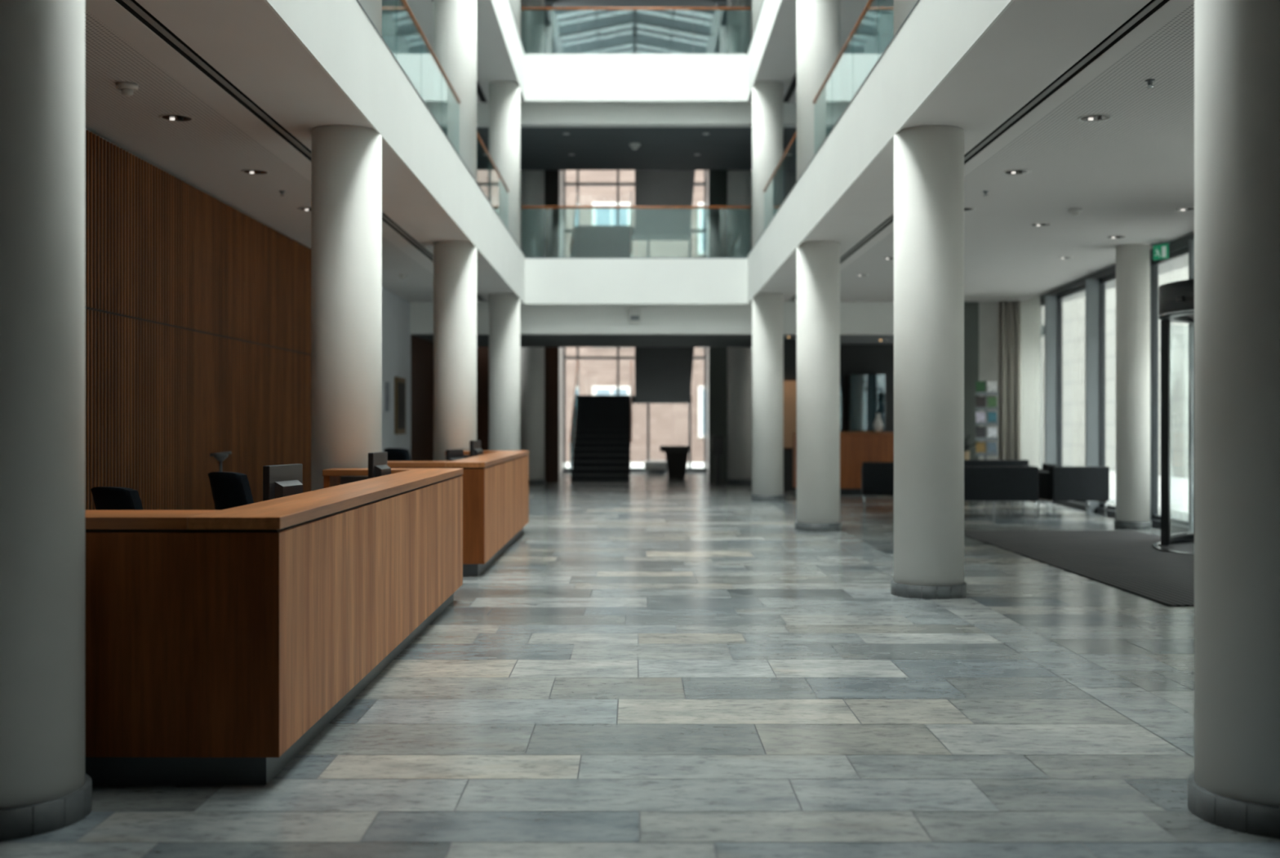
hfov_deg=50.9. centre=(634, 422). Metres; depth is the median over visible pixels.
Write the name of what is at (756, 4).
column
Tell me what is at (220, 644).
reception desk
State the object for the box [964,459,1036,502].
sofa
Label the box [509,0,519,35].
column
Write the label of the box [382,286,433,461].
wall
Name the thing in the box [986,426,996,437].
brochure
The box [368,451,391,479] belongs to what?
monitor
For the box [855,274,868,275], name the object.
recessed light
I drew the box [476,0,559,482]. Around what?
wall
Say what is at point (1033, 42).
soffit
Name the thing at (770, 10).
wall
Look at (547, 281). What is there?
wall
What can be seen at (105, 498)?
office chair
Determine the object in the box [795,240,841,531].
column
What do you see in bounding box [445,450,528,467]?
countertop
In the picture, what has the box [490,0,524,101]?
wall
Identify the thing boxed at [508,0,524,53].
trim
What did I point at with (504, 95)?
column
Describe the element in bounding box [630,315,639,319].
grille
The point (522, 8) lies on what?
glass balustrade
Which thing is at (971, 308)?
wall pier
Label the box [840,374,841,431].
tall cabinet
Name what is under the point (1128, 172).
ceiling
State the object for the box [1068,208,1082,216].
smoke detector
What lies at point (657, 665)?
floor
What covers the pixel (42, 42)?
column
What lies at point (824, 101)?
glass balustrade
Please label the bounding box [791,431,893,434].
countertop
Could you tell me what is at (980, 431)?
brochure
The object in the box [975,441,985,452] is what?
brochure
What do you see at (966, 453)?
potted plant
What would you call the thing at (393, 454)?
office chair
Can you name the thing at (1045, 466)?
armchair
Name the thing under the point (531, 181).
column
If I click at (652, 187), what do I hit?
staircase
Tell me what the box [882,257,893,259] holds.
recessed light
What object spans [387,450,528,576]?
reception desk
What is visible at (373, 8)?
column
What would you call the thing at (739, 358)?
column
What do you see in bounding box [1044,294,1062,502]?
window mullion
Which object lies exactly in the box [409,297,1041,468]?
wall
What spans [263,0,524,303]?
fascia
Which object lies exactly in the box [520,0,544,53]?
column
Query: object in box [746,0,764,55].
trim
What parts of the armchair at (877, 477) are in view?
armrest, leg, backrest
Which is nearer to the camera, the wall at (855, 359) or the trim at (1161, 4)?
the trim at (1161, 4)
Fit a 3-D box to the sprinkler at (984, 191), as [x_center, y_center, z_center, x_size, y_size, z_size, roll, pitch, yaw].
[3.810,-2.486,14.600,0.070,0.052,0.070,0,0,0]
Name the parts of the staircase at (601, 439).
handrail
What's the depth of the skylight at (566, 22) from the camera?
34.94 m
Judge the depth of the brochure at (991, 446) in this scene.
25.69 m
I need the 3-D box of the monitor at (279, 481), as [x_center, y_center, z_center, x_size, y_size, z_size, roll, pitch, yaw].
[-2.151,0.517,8.389,0.220,0.505,0.440,0,0,13]
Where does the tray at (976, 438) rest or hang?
on the brochure rack
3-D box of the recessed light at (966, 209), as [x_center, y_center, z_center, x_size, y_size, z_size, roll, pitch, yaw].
[3.860,-2.497,15.800,0.280,0.020,0.280,0,0,0]
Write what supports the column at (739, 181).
on the floor
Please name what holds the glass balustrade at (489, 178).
on the floor
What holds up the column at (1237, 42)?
on the floor
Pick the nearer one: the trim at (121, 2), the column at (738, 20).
the trim at (121, 2)
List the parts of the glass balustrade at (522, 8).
handrail, glass panel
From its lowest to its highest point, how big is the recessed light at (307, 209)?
0.020 m
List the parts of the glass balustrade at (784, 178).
glass panel, glass panel, handrail, glass panel, glass panel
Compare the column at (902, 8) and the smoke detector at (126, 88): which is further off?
the column at (902, 8)
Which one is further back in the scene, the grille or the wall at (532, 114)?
the wall at (532, 114)
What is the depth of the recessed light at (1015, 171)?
13.49 m
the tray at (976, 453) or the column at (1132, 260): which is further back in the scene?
the tray at (976, 453)
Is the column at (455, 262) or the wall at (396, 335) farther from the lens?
the wall at (396, 335)
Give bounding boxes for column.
[0,0,92,841]
[311,124,382,490]
[358,0,382,35]
[433,0,476,181]
[433,240,476,461]
[488,80,519,247]
[488,293,519,450]
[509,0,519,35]
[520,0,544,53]
[520,169,544,257]
[520,346,545,484]
[726,346,751,484]
[727,0,751,53]
[727,169,751,257]
[751,0,763,37]
[751,80,783,248]
[751,293,784,501]
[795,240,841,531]
[796,0,839,181]
[890,124,967,599]
[893,0,917,35]
[1114,244,1151,529]
[1187,0,1279,839]
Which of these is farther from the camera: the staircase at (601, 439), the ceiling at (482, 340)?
the staircase at (601, 439)
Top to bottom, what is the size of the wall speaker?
0.260 m
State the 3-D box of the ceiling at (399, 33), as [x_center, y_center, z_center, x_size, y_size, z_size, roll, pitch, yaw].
[-3.565,-6.850,16.300,2.670,0.700,22.200,0,0,0]
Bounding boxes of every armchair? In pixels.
[861,462,893,510]
[1006,462,1056,510]
[1037,466,1109,517]
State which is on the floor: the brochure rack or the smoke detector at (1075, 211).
the brochure rack
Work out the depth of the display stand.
31.95 m
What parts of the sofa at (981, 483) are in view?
backrest, leg, leg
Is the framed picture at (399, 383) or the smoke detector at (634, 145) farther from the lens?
the smoke detector at (634, 145)
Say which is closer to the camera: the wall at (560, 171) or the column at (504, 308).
the column at (504, 308)
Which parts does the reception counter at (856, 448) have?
kick plate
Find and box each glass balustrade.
[400,0,460,155]
[476,131,509,230]
[521,7,751,43]
[521,205,751,258]
[763,131,796,230]
[813,0,874,155]
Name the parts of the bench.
seat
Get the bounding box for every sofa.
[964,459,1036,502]
[964,466,1038,517]
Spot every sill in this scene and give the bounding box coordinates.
[562,470,706,472]
[1054,500,1188,533]
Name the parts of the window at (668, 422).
pane, pane, pane, pane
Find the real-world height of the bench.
0.380 m
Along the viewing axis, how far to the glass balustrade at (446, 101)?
16.95 m
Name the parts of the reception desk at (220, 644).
kick plate, return leg, panel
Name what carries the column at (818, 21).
on the floor
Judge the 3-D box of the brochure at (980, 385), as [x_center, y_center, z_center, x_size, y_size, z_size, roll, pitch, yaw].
[6.610,-0.658,25.694,0.180,0.250,0.047,0,0,0]
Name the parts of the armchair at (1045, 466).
backrest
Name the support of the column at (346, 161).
on the floor
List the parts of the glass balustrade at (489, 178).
glass panel, glass panel, handrail, glass panel, glass panel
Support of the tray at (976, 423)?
on the brochure rack
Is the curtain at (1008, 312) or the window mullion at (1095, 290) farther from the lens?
the curtain at (1008, 312)
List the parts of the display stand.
post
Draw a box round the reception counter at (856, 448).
[791,431,893,495]
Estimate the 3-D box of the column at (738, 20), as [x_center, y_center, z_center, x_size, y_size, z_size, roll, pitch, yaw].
[2.560,-8.920,32.900,0.600,3.140,0.600,0,0,0]
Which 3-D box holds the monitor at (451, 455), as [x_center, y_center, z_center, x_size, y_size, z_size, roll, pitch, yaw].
[-2.157,0.550,16.375,0.220,0.440,0.300,0,0,30]
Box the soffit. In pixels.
[750,0,1151,302]
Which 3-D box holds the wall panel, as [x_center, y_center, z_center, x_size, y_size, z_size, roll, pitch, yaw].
[3.350,-0.175,29.190,1.000,1.510,0.060,0,0,0]
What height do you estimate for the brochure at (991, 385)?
0.250 m
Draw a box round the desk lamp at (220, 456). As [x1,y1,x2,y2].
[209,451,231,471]
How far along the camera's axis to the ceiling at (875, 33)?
23.24 m
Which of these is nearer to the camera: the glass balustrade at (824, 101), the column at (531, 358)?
the glass balustrade at (824, 101)
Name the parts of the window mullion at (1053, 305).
glazing frame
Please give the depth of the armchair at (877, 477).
22.85 m
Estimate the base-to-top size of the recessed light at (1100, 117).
0.020 m
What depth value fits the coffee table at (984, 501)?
22.69 m
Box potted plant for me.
[964,434,978,459]
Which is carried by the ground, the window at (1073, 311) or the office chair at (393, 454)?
the window at (1073, 311)
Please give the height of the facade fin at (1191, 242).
3.860 m
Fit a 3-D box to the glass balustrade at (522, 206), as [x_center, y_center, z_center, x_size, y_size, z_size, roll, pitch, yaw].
[0.025,-3.838,27.250,4.650,1.097,0.054,0,0,0]
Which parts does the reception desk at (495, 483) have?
kick plate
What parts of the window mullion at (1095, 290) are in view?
glazing frame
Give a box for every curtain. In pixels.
[997,300,1020,459]
[1020,295,1039,468]
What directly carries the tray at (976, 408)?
on the brochure rack
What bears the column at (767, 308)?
on the floor
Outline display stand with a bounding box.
[711,435,724,485]
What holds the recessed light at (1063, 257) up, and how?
in the ceiling at (1128, 172)
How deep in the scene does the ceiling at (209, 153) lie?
12.22 m
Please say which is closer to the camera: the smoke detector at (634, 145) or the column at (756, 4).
the column at (756, 4)
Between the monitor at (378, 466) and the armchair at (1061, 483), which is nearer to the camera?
the monitor at (378, 466)
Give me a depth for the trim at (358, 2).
14.06 m
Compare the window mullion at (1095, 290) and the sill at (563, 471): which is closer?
the window mullion at (1095, 290)
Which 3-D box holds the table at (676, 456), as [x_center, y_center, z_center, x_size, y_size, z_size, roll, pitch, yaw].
[1.090,1.070,36.400,0.820,0.860,0.600,0,0,0]
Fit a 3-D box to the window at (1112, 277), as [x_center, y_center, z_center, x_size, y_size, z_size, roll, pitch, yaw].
[7.633,-0.480,20.875,0.060,3.760,2.558,0,0,3]
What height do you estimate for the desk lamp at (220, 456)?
1.248 m
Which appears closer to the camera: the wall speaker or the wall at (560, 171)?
the wall speaker
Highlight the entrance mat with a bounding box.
[964,530,1194,606]
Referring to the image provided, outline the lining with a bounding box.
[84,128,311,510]
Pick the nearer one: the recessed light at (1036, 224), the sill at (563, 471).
the recessed light at (1036, 224)
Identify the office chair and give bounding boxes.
[90,486,143,510]
[208,471,253,510]
[383,448,410,461]
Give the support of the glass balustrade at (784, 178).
on the floor
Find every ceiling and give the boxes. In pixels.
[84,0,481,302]
[84,9,433,302]
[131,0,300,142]
[382,0,525,102]
[413,324,1044,346]
[476,127,796,169]
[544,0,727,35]
[746,0,893,102]
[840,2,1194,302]
[1061,0,1152,75]
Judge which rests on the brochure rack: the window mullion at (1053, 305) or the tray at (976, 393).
the tray at (976, 393)
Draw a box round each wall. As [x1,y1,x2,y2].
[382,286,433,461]
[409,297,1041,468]
[425,102,848,127]
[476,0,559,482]
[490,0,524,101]
[524,53,747,102]
[524,258,747,304]
[553,35,716,53]
[559,169,562,475]
[706,169,708,473]
[708,0,727,482]
[747,0,782,101]
[783,338,796,491]
[840,344,893,431]
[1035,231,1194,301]
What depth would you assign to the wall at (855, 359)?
31.20 m
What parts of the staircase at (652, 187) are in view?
handrail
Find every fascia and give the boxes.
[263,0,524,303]
[747,0,1014,303]
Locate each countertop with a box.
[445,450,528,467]
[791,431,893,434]
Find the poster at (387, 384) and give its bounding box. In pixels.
[385,381,389,411]
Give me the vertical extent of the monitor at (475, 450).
0.540 m
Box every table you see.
[659,445,690,477]
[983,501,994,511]
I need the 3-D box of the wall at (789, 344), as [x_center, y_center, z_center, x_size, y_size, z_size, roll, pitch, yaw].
[3.375,-0.155,29.310,0.950,3.310,0.180,0,0,0]
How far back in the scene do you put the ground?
30.81 m
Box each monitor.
[262,463,302,501]
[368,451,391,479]
[445,448,464,461]
[469,440,483,457]
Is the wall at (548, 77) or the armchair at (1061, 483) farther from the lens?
the wall at (548, 77)
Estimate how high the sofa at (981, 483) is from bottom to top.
0.800 m
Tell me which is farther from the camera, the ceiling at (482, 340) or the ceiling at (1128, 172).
the ceiling at (482, 340)
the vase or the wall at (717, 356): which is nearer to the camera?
the vase
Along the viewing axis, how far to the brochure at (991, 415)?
25.69 m
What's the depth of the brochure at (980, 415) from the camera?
25.69 m
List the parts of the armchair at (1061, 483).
leg, armrest, leg, backrest, leg, leg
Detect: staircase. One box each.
[569,169,695,257]
[569,346,693,481]
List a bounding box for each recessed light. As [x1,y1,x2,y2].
[159,113,194,122]
[240,168,270,174]
[297,207,311,211]
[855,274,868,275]
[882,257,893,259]
[964,207,975,211]
[1002,168,1031,174]
[1029,222,1053,226]
[1057,256,1073,258]
[1077,113,1113,122]
[1105,235,1127,238]
[1173,207,1194,211]
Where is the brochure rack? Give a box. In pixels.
[974,380,998,459]
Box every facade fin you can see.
[1150,259,1158,519]
[1188,239,1194,532]
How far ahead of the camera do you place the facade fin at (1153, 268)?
19.50 m
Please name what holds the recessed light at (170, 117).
in the ceiling at (209, 153)
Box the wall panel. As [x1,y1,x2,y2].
[783,379,796,448]
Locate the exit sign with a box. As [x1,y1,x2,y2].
[1150,240,1171,260]
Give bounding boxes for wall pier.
[964,302,978,459]
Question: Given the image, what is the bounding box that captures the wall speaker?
[629,308,640,321]
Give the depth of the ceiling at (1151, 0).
8.80 m
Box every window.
[562,169,703,462]
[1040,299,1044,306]
[1041,266,1188,478]
[1057,284,1085,503]
[1101,273,1115,510]
[1153,246,1188,526]
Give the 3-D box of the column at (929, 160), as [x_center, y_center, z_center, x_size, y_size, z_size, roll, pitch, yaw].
[2.560,-0.511,11.710,0.648,4.021,0.648,0,0,0]
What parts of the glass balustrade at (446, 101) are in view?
handrail, glass panel, glass panel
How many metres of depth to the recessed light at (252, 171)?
13.49 m
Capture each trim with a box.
[115,0,481,301]
[356,0,524,256]
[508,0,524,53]
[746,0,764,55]
[746,0,919,256]
[792,0,1169,301]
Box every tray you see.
[974,391,998,395]
[974,407,998,410]
[974,422,998,425]
[974,437,998,440]
[974,452,998,455]
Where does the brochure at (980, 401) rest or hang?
in the brochure rack
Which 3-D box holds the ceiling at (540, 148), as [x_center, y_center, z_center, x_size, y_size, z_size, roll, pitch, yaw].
[1.200,-6.195,30.125,14.800,0.190,4.750,0,0,0]
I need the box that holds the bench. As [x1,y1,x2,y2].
[644,460,666,473]
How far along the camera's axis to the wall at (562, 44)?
36.50 m
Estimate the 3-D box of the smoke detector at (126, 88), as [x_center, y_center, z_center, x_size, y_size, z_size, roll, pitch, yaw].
[-3.800,-2.489,10.060,0.154,0.085,0.154,0,0,0]
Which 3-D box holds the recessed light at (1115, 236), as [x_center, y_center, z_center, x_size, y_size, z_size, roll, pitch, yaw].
[6.480,-2.488,18.100,0.280,0.020,0.280,0,0,0]
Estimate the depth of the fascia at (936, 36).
12.49 m
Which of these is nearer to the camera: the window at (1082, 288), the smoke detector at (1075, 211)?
the smoke detector at (1075, 211)
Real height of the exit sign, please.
0.256 m
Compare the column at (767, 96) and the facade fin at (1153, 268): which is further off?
the column at (767, 96)
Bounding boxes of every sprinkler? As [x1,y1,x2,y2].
[279,190,285,195]
[982,190,988,195]
[1145,78,1155,88]
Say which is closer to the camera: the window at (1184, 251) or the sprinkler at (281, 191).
the sprinkler at (281, 191)
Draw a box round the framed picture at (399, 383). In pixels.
[394,377,405,434]
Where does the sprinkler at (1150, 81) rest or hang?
attached to the ceiling at (1128, 172)
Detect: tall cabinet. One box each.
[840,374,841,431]
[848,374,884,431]
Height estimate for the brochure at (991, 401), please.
0.250 m
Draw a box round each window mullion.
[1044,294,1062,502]
[1085,279,1105,513]
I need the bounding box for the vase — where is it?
[873,413,883,431]
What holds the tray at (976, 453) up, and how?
on the brochure rack
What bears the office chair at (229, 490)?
on the floor
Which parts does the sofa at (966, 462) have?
backrest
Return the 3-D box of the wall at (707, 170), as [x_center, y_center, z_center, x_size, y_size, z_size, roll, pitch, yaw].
[2.225,-3.200,36.855,0.150,9.400,6.290,0,0,0]
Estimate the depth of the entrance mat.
14.83 m
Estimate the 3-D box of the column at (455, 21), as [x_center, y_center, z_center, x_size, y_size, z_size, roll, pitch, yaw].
[-2.510,-4.913,18.770,0.600,3.226,0.600,0,0,0]
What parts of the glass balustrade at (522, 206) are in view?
handrail, glass panel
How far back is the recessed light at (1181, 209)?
15.80 m
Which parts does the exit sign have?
sign panel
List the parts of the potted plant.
pot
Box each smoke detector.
[115,81,137,96]
[629,142,639,149]
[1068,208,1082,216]
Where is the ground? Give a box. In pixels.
[562,462,1188,512]
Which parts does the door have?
post, header trim, curved rail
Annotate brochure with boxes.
[975,381,985,391]
[975,396,985,407]
[975,411,985,422]
[975,426,985,437]
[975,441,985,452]
[986,381,996,391]
[986,396,996,407]
[986,411,996,422]
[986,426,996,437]
[986,441,996,452]
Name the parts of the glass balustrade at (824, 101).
glass panel, glass panel, handrail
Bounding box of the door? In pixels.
[1152,278,1194,554]
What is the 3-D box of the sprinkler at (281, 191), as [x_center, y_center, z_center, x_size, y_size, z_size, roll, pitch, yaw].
[-3.830,-2.486,14.600,0.070,0.052,0.070,0,0,0]
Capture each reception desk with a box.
[84,467,462,784]
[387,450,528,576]
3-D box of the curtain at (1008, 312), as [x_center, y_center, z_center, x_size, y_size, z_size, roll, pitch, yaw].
[7.516,-0.480,26.989,0.450,3.920,0.117,0,0,31]
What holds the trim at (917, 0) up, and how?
attached to the fascia at (936, 36)
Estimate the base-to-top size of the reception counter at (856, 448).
1.300 m
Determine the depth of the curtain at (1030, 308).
26.23 m
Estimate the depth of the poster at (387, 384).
24.87 m
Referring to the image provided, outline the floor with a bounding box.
[0,472,1279,857]

